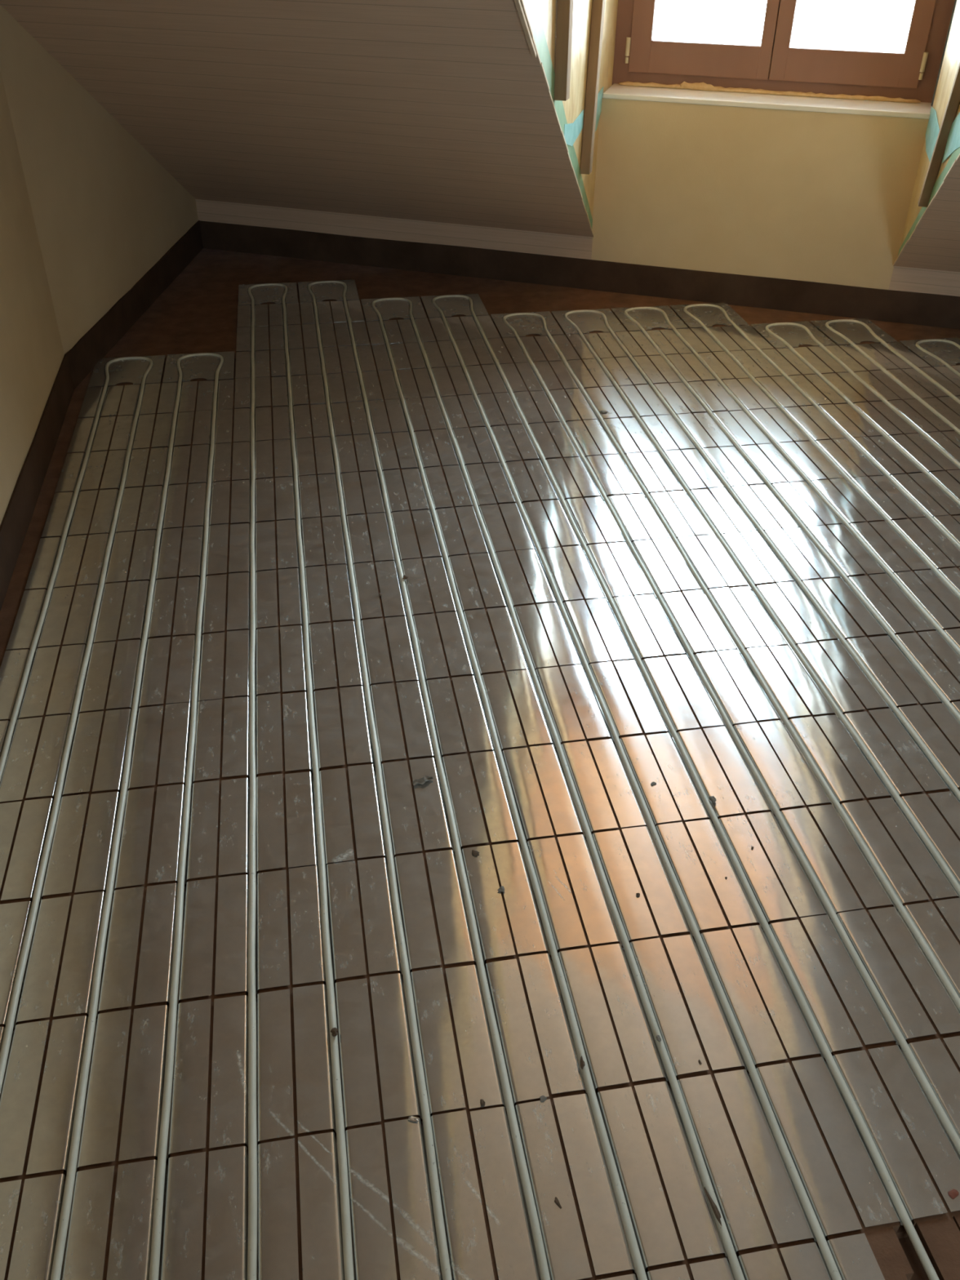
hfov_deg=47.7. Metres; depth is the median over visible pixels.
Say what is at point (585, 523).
plate
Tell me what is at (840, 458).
plate
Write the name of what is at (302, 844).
plate
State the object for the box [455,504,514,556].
plate
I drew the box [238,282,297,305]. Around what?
plate
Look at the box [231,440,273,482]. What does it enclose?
plate
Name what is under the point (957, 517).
plate
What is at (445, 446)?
plate
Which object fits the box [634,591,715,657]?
plate
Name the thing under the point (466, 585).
plate
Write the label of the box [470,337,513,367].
plate
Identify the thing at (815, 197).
wall
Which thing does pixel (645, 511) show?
plate
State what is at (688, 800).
plate
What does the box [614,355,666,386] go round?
plate
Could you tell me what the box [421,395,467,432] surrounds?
plate
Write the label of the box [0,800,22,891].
plate
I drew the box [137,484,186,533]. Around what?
plate
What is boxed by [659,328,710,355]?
plate
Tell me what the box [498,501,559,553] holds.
plate
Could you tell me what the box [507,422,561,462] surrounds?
plate
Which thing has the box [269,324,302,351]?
plate
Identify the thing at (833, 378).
plate
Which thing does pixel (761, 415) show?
plate
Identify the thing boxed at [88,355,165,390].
plate
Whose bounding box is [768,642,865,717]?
plate
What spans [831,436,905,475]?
plate
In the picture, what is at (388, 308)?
plate
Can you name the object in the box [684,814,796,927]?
plate
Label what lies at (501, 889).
crumb
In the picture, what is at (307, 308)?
plate
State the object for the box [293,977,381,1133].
plate
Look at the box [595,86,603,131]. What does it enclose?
tape
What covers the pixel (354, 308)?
plate
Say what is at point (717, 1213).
smear
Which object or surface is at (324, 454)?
plate
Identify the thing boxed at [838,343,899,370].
plate
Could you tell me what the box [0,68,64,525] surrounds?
wall
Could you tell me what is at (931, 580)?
plate
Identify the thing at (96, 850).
plate
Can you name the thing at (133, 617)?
plate
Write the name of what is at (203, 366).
plate
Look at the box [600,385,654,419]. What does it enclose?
plate
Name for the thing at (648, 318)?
plate
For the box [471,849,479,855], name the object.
chip
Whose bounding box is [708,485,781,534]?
plate
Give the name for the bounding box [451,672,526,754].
plate
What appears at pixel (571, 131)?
tape
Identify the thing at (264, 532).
plate
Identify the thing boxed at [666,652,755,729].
plate
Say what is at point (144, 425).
plate
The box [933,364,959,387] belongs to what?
plate
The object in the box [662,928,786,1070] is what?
plate
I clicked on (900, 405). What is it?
plate
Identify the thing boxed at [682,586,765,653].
plate
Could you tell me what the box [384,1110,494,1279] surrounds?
plate
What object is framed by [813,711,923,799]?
plate
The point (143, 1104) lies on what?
plate
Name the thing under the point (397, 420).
plate
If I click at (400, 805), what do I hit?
plate
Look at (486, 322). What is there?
plate
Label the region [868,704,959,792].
plate
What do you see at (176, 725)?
plate
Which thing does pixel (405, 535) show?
plate
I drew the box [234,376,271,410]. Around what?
plate
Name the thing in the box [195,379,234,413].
plate
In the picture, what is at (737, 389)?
plate
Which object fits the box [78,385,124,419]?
plate
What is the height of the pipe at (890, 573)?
0.014 m
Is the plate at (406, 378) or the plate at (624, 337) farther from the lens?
the plate at (624, 337)
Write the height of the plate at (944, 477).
0.016 m
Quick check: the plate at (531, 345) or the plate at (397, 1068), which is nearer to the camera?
the plate at (397, 1068)
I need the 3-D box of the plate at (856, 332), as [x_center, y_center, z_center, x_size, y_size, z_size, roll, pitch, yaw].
[1.459,-1.203,4.249,0.243,0.018,0.261,-5,36,-8]
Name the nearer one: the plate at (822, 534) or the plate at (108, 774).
the plate at (108, 774)
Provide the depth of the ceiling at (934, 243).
3.79 m
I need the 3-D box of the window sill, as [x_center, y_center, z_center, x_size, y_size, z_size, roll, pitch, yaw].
[1.090,-2.061,4.143,1.227,0.018,0.239,11,37,14]
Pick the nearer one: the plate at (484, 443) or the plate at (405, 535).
the plate at (405, 535)
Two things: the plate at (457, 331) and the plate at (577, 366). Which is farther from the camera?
the plate at (457, 331)
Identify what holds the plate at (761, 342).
on the floor
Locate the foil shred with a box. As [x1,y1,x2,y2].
[407,1115,418,1121]
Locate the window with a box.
[612,0,955,102]
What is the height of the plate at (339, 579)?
0.016 m
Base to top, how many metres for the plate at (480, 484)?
0.016 m
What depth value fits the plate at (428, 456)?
3.36 m
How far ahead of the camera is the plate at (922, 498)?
3.14 m
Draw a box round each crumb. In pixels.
[330,1027,337,1036]
[480,1098,485,1105]
[497,885,504,892]
[539,1095,546,1102]
[656,1035,661,1041]
[708,795,715,803]
[947,1188,959,1198]
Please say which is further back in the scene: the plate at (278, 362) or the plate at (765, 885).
the plate at (278, 362)
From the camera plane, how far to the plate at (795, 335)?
4.20 m
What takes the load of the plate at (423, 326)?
on the floor
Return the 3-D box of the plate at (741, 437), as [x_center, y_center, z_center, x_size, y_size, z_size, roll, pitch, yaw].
[0.787,-0.679,3.513,0.120,0.017,0.252,-5,36,-8]
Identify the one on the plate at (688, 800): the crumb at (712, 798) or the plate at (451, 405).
the crumb at (712, 798)
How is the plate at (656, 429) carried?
on the floor
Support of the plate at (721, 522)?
on the floor
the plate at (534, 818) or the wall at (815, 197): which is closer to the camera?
the plate at (534, 818)
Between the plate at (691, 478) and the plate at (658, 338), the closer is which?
the plate at (691, 478)
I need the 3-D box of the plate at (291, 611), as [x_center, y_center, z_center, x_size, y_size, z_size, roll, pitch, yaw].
[-0.440,-0.108,2.705,0.120,0.016,0.252,-5,37,-8]
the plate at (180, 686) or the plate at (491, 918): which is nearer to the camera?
the plate at (491, 918)
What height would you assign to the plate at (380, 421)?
0.016 m
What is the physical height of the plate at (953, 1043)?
0.016 m
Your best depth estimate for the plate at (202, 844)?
2.04 m
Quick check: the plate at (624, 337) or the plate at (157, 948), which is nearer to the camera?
the plate at (157, 948)
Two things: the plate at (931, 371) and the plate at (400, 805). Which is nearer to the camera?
the plate at (400, 805)
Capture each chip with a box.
[412,776,433,784]
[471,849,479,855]
[554,1196,561,1208]
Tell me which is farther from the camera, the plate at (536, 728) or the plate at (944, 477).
the plate at (944, 477)
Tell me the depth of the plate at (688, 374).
3.92 m
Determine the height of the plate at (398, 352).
0.016 m
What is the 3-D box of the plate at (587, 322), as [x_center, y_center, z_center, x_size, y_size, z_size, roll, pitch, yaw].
[0.430,-1.261,4.315,0.243,0.018,0.261,-5,36,-8]
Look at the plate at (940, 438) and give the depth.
3.40 m
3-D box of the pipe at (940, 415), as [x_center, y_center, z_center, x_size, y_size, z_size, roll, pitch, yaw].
[1.784,-0.080,2.689,0.168,0.014,4.140,-5,36,-8]
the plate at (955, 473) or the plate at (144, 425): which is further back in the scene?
the plate at (144, 425)
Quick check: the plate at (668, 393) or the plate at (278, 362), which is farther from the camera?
the plate at (278, 362)
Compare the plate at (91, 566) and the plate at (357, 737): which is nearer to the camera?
the plate at (357, 737)
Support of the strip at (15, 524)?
on the floor
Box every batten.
[554,0,573,101]
[580,0,605,174]
[917,62,959,207]
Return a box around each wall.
[0,4,198,354]
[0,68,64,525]
[195,199,959,296]
[537,0,617,218]
[591,97,928,289]
[899,0,959,248]
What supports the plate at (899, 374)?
on the floor
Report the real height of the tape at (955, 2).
1.500 m
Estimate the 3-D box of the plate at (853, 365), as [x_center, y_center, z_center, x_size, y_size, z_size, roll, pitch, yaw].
[1.318,-1.034,4.013,0.120,0.016,0.252,-5,37,-8]
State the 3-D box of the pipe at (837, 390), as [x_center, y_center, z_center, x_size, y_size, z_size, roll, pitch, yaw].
[1.538,-0.057,2.654,0.168,0.014,4.139,-5,36,-8]
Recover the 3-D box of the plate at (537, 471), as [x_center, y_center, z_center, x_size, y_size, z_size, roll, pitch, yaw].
[0.214,-0.474,3.221,0.120,0.016,0.252,-5,36,-8]
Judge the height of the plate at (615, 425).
0.016 m
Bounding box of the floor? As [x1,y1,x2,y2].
[0,248,959,1279]
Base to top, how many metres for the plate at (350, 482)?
0.016 m
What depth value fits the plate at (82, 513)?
3.02 m
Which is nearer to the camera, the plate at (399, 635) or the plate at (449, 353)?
the plate at (399, 635)
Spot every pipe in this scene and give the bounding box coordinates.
[0,356,153,1093]
[50,352,223,1279]
[247,283,354,1279]
[307,280,550,1279]
[371,297,744,1279]
[431,294,939,1279]
[502,312,959,1155]
[564,309,959,897]
[624,306,959,723]
[683,303,959,599]
[765,322,959,506]
[825,319,959,434]
[915,338,959,377]
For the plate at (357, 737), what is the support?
on the floor
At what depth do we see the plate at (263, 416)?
3.50 m
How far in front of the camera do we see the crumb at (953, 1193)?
1.50 m
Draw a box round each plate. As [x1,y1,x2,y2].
[0,646,59,724]
[0,716,42,802]
[0,793,88,902]
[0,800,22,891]
[0,895,71,1028]
[0,1019,49,1178]
[0,1179,22,1279]
[6,586,74,653]
[7,1165,115,1279]
[24,534,87,592]
[25,711,103,799]
[26,1008,131,1174]
[41,489,97,540]
[45,640,115,717]
[53,886,143,1017]
[54,450,107,494]
[62,582,125,647]
[66,416,115,455]
[74,787,154,893]
[76,531,134,587]
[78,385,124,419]
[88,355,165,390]
[88,487,142,537]
[92,705,163,793]
[99,448,149,491]
[106,636,170,711]
[106,1151,205,1279]
[109,413,155,453]
[117,382,160,418]
[117,577,176,641]
[118,998,211,1161]
[128,527,182,582]
[134,878,216,1005]
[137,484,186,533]
[144,445,191,488]
[147,780,219,884]
[151,411,194,449]
[156,381,197,416]
[157,698,222,786]
[162,351,235,386]
[165,631,224,706]
[173,573,226,637]
[178,524,228,577]
[183,480,230,526]
[188,442,231,485]
[192,408,232,447]
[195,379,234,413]
[204,1137,298,1279]
[208,988,294,1148]
[214,869,289,995]
[217,773,285,875]
[222,693,283,777]
[224,626,279,698]
[226,569,278,631]
[228,521,275,574]
[230,478,275,525]
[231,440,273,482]
[233,407,271,444]
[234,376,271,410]
[235,326,269,354]
[235,350,270,380]
[236,304,268,328]
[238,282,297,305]
[269,302,300,328]
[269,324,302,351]
[270,348,306,377]
[271,374,308,408]
[272,404,312,441]
[273,437,315,479]
[275,475,319,522]
[276,517,324,569]
[278,565,330,627]
[280,622,337,693]
[282,688,345,773]
[284,768,354,868]
[288,860,366,984]
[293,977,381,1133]
[297,279,359,304]
[297,1124,396,1279]
[299,301,333,324]
[302,323,336,348]
[304,346,341,377]
[306,373,346,406]
[310,402,351,439]
[313,435,358,476]
[317,471,364,517]
[321,514,373,567]
[326,562,382,622]
[330,299,364,324]
[333,321,369,346]
[333,617,393,687]
[337,344,376,374]
[339,683,406,766]
[342,371,382,403]
[347,400,391,435]
[347,760,422,858]
[353,432,399,473]
[357,853,441,974]
[360,296,426,324]
[360,469,409,515]
[365,320,403,346]
[366,511,420,562]
[369,967,465,1119]
[371,343,411,373]
[375,558,433,619]
[377,368,419,402]
[384,397,429,435]
[384,613,448,683]
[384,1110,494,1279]
[392,430,440,471]
[395,677,466,758]
[397,318,435,345]
[401,466,453,512]
[404,341,445,371]
[408,753,488,851]
[411,507,467,559]
[413,367,456,399]
[420,293,488,320]
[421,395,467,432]
[422,554,484,614]
[425,844,515,964]
[428,316,468,343]
[431,427,481,468]
[435,608,503,678]
[437,339,479,369]
[442,463,497,507]
[444,958,549,1109]
[447,365,492,397]
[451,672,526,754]
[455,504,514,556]
[457,393,506,429]
[459,315,500,342]
[469,550,533,610]
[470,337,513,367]
[470,425,521,466]
[470,747,554,843]
[470,1098,591,1279]
[480,363,527,395]
[483,461,539,504]
[486,604,557,673]
[490,311,564,341]
[491,837,587,955]
[493,391,543,427]
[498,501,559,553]
[502,336,546,363]
[506,666,585,747]
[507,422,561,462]
[515,360,562,394]
[515,546,583,605]
[518,947,629,1094]
[524,457,582,502]
[529,389,581,424]
[529,741,617,836]
[534,334,580,363]
[536,600,610,668]
[542,497,604,548]
[546,420,601,460]
[548,359,598,391]
[551,308,626,337]
[553,1086,684,1275]
[557,830,658,946]
[560,661,642,741]
[562,543,631,601]
[564,387,617,422]
[564,455,623,499]
[566,333,613,361]
[582,357,632,389]
[582,417,639,457]
[584,494,649,542]
[586,595,662,662]
[588,734,681,829]
[591,937,709,1081]
[597,331,645,359]
[599,1264,690,1279]
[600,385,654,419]
[603,452,665,496]
[608,539,679,597]
[611,305,688,333]
[613,657,699,735]
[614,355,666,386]
[620,415,679,454]
[621,822,728,936]
[626,492,694,542]
[628,329,678,355]
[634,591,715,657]
[634,1074,773,1259]
[635,382,690,416]
[642,449,706,493]
[645,728,743,822]
[648,354,701,383]
[652,536,727,592]
[656,413,717,452]
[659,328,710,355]
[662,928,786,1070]
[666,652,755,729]
[667,488,737,536]
[669,302,748,330]
[669,381,726,413]
[680,352,734,380]
[680,447,746,490]
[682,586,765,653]
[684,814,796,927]
[688,1248,787,1279]
[690,326,742,351]
[693,411,755,448]
[697,532,773,588]
[702,722,804,814]
[703,378,762,410]
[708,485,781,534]
[712,350,768,378]
[713,1062,862,1244]
[717,646,810,723]
[719,444,786,484]
[720,324,773,350]
[728,408,792,445]
[730,583,816,648]
[732,919,862,1057]
[737,377,797,408]
[740,528,820,583]
[744,348,801,376]
[746,807,863,918]
[750,320,835,348]
[750,482,824,528]
[757,441,826,484]
[758,716,864,806]
[764,406,830,440]
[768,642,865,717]
[770,374,831,405]
[775,346,834,374]
[776,578,865,643]
[779,1233,884,1279]
[783,524,866,580]
[789,480,866,524]
[791,1049,947,1227]
[795,440,866,479]
[800,404,866,439]
[800,909,937,1044]
[803,373,866,403]
[807,345,866,372]
[808,800,929,909]
[809,318,897,346]
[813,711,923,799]
[818,636,918,711]
[822,575,914,638]
[826,522,911,573]
[829,476,907,520]
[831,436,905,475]
[834,402,902,435]
[836,371,900,401]
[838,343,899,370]
[867,902,959,1034]
[867,1038,959,1212]
[868,400,938,433]
[868,434,943,472]
[868,571,959,631]
[868,632,959,703]
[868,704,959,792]
[868,793,959,899]
[869,342,930,368]
[869,368,934,399]
[869,474,949,518]
[869,519,955,569]
[898,337,959,366]
[901,367,959,396]
[903,397,959,431]
[905,431,959,470]
[907,471,959,515]
[910,515,959,566]
[913,567,959,621]
[917,628,959,681]
[922,701,959,753]
[928,791,959,838]
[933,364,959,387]
[933,897,959,941]
[937,395,959,415]
[941,431,959,447]
[942,1035,959,1067]
[946,469,959,482]
[951,515,959,523]
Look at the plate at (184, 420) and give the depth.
3.46 m
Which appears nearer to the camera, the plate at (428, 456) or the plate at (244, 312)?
the plate at (428, 456)
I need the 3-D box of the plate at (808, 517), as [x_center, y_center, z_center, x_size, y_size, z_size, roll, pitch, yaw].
[0.874,-0.381,3.102,0.120,0.016,0.252,-6,36,-8]
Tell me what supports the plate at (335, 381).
on the floor
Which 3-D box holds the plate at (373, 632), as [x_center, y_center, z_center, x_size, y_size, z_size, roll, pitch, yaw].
[-0.273,0.031,2.516,0.120,0.016,0.252,-5,36,-8]
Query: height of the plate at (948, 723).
0.016 m
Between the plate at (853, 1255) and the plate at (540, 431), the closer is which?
the plate at (853, 1255)
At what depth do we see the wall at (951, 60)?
3.71 m
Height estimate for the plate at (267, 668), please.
0.016 m
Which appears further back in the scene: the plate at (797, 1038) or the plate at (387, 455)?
the plate at (387, 455)
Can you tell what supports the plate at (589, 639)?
on the floor
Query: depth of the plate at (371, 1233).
1.48 m
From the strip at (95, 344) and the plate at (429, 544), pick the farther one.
the strip at (95, 344)
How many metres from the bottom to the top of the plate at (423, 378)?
0.016 m
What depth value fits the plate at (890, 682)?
2.46 m
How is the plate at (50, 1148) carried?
on the floor
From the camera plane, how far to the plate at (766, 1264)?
1.42 m
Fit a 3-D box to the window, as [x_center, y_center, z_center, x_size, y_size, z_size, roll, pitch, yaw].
[1.140,-2.764,3.791,1.278,1.555,0.082,11,37,14]
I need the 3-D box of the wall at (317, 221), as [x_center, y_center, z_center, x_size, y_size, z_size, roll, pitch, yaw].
[1.490,-1.488,4.433,6.350,0.235,0.280,11,37,14]
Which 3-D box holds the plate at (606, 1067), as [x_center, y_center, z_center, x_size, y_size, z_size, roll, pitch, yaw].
[0.145,0.604,1.729,0.120,0.016,0.252,-5,37,-8]
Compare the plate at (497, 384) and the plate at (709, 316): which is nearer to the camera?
the plate at (497, 384)
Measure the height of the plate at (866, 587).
0.016 m
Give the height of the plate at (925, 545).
0.016 m
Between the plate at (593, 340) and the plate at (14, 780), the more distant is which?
the plate at (593, 340)
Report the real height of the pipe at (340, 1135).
0.014 m
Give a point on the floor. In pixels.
(197, 313)
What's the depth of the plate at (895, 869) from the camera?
2.01 m
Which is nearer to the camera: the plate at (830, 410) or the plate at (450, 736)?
the plate at (450, 736)
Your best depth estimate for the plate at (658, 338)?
4.12 m
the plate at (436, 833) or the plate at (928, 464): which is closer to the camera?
the plate at (436, 833)
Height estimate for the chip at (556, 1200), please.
0.003 m
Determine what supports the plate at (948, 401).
on the floor
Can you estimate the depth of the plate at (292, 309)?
4.34 m
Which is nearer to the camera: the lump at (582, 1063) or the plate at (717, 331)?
the lump at (582, 1063)
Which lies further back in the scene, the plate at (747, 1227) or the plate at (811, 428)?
the plate at (811, 428)
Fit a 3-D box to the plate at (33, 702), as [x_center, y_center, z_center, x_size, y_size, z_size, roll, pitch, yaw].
[-1.013,0.099,2.411,0.120,0.017,0.252,-5,36,-8]
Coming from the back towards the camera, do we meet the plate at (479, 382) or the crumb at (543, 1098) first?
the plate at (479, 382)
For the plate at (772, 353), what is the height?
0.016 m
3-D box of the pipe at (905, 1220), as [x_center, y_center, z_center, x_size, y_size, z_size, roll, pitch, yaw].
[0.262,-0.093,2.685,0.167,0.014,4.655,-5,36,-8]
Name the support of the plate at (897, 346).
on the floor
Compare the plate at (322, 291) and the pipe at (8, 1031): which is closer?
the pipe at (8, 1031)
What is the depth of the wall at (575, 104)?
3.68 m
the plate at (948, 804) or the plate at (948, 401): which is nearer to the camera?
the plate at (948, 804)
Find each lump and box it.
[580,1055,585,1070]
[680,81,714,90]
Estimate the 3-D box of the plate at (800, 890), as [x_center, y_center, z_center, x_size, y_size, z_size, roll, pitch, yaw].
[0.595,0.410,2.004,0.120,0.016,0.252,-5,36,-8]
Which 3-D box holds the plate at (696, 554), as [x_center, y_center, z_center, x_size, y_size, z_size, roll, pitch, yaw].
[0.547,-0.198,2.845,0.120,0.017,0.252,-5,36,-8]
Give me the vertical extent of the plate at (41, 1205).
0.016 m
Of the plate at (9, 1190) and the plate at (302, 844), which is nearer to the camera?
the plate at (9, 1190)
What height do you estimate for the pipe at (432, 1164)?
0.014 m
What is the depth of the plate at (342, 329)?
4.17 m
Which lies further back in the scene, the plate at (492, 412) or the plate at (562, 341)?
the plate at (562, 341)
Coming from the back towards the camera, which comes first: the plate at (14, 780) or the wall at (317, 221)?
the wall at (317, 221)
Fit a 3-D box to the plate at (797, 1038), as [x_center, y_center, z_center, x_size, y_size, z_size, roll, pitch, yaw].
[0.515,0.571,1.781,0.120,0.016,0.252,-5,36,-8]
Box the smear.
[703,1186,721,1225]
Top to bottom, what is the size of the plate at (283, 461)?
0.016 m
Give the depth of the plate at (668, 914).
1.96 m
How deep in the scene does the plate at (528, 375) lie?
3.84 m
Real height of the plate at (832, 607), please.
0.016 m
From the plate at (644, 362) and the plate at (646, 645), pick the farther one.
the plate at (644, 362)
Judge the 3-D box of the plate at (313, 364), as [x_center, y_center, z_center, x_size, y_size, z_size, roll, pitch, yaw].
[-0.574,-1.013,3.956,0.120,0.016,0.252,-5,37,-8]
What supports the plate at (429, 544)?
on the floor
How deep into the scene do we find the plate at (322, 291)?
4.57 m
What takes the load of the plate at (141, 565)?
on the floor
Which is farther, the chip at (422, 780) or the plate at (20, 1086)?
the chip at (422, 780)
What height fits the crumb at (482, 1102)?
0.006 m
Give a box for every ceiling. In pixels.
[0,0,594,237]
[893,153,959,271]
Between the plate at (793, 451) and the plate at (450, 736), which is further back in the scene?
the plate at (793, 451)
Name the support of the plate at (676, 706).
on the floor
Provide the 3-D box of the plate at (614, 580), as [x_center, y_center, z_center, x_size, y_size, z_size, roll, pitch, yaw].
[0.300,-0.175,2.809,0.120,0.016,0.252,-5,36,-8]
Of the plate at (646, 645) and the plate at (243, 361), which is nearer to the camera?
the plate at (646, 645)
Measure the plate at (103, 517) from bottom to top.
0.016 m
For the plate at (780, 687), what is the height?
0.016 m
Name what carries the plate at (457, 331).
on the floor
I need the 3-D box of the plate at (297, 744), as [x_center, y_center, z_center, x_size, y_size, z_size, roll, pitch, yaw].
[-0.353,0.192,2.293,0.120,0.016,0.252,-6,36,-8]
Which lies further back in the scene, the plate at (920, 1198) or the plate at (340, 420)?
the plate at (340, 420)
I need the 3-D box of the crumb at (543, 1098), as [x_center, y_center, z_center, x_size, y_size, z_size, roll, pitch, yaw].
[0.093,0.680,1.608,0.012,0.004,0.009,-16,39,-22]
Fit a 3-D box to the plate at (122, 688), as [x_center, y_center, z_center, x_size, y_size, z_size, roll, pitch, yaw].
[-0.766,0.077,2.446,0.120,0.016,0.252,-5,36,-8]
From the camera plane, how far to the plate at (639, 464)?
3.25 m
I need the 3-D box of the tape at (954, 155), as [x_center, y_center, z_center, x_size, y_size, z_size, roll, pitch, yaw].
[1.468,-1.454,3.498,0.002,0.813,1.182,9,37,11]
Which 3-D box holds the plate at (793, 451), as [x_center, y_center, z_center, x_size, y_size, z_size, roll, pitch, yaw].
[0.953,-0.542,3.326,0.120,0.016,0.252,-6,37,-8]
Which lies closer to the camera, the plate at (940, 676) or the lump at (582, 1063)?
the lump at (582, 1063)
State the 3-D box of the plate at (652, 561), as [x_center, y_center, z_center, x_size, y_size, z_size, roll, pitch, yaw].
[0.423,-0.186,2.827,0.120,0.016,0.252,-6,36,-8]
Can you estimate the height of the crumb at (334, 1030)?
0.008 m
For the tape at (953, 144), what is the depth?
3.28 m
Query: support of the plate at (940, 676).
on the floor
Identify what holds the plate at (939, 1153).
on the floor
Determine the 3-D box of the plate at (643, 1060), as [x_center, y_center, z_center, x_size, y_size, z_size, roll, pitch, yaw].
[0.268,0.593,1.747,0.120,0.016,0.252,-6,37,-8]
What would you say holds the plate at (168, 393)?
on the floor
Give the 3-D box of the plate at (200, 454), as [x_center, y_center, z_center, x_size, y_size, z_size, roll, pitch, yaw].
[-0.815,-0.532,3.286,0.120,0.016,0.252,-5,36,-8]
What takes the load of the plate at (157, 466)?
on the floor
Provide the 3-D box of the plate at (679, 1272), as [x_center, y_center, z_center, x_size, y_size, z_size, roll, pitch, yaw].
[0.231,0.903,1.318,0.120,0.016,0.252,-5,36,-8]
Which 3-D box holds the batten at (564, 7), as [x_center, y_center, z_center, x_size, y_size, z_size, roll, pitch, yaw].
[0.239,-2.172,2.788,0.041,1.435,0.148,8,37,10]
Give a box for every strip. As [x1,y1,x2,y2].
[0,354,74,610]
[65,220,203,389]
[199,220,959,329]
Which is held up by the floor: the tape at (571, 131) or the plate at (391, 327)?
the plate at (391, 327)
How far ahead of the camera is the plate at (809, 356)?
3.98 m
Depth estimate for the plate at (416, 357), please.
4.00 m
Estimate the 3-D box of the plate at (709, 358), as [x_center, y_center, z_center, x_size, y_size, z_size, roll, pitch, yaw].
[0.824,-0.990,3.944,0.120,0.016,0.252,-5,36,-8]
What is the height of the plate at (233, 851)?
0.016 m
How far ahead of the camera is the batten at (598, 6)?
3.80 m
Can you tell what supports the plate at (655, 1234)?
on the floor
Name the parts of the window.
sash, sash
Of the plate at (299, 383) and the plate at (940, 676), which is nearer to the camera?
the plate at (940, 676)
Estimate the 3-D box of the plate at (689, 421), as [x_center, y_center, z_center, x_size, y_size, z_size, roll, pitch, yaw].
[0.664,-0.668,3.497,0.120,0.016,0.252,-5,36,-8]
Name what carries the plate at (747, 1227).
on the floor
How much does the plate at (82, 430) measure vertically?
0.016 m
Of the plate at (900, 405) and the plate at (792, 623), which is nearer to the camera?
the plate at (792, 623)
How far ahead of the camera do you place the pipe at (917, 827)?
2.61 m
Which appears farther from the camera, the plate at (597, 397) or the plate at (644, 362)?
the plate at (644, 362)
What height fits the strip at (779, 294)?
0.126 m
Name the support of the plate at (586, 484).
on the floor
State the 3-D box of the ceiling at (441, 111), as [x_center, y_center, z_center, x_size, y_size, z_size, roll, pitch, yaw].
[-0.949,-1.726,2.736,2.413,2.160,3.582,11,37,14]
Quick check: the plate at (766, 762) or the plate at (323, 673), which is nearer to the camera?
the plate at (766, 762)
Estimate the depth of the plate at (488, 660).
2.54 m
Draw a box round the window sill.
[602,83,932,119]
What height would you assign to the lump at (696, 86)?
0.028 m
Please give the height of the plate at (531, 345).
0.016 m
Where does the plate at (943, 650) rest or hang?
on the floor
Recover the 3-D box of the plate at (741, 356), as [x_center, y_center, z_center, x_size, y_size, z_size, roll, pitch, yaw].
[0.948,-1.001,3.961,0.120,0.016,0.252,-6,37,-8]
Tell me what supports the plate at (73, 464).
on the floor
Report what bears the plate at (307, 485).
on the floor
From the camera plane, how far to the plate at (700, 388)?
3.71 m
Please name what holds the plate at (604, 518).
on the floor
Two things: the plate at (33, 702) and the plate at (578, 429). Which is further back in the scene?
the plate at (578, 429)
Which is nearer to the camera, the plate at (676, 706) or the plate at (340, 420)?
the plate at (676, 706)
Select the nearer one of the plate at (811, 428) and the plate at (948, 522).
the plate at (948, 522)
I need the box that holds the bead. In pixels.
[618,81,920,102]
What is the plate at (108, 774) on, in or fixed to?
on the floor
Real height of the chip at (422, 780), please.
0.007 m
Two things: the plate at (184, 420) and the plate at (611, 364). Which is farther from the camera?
the plate at (611, 364)
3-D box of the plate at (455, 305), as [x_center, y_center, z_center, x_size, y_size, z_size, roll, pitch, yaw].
[-0.106,-1.365,4.450,0.243,0.018,0.261,-5,36,-8]
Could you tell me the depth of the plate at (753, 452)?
3.30 m
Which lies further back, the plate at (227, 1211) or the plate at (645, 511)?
the plate at (645, 511)
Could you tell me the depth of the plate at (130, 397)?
3.65 m
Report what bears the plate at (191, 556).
on the floor
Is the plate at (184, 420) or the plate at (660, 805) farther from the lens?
the plate at (184, 420)
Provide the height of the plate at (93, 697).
0.016 m
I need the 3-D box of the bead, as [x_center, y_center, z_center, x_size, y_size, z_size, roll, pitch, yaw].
[1.106,-2.129,4.208,1.150,0.017,0.045,11,37,14]
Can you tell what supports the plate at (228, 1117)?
on the floor
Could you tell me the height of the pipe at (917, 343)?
0.014 m
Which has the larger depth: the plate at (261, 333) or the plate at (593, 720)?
the plate at (261, 333)
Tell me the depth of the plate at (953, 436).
3.47 m
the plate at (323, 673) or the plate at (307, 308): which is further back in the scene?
the plate at (307, 308)
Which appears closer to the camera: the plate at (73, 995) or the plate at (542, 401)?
the plate at (73, 995)
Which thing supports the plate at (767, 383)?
on the floor
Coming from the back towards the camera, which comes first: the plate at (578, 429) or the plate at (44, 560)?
the plate at (578, 429)
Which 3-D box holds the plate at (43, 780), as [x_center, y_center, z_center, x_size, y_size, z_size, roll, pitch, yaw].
[-0.846,0.236,2.224,0.120,0.016,0.252,-5,36,-8]
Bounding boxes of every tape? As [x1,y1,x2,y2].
[523,0,592,226]
[564,110,583,146]
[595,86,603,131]
[897,146,959,255]
[925,106,939,161]
[930,0,956,106]
[942,112,959,163]
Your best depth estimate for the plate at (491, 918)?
1.90 m
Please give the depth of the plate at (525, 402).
3.62 m
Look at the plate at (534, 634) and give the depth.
2.56 m
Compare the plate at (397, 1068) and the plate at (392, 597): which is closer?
the plate at (397, 1068)
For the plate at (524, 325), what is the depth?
4.27 m

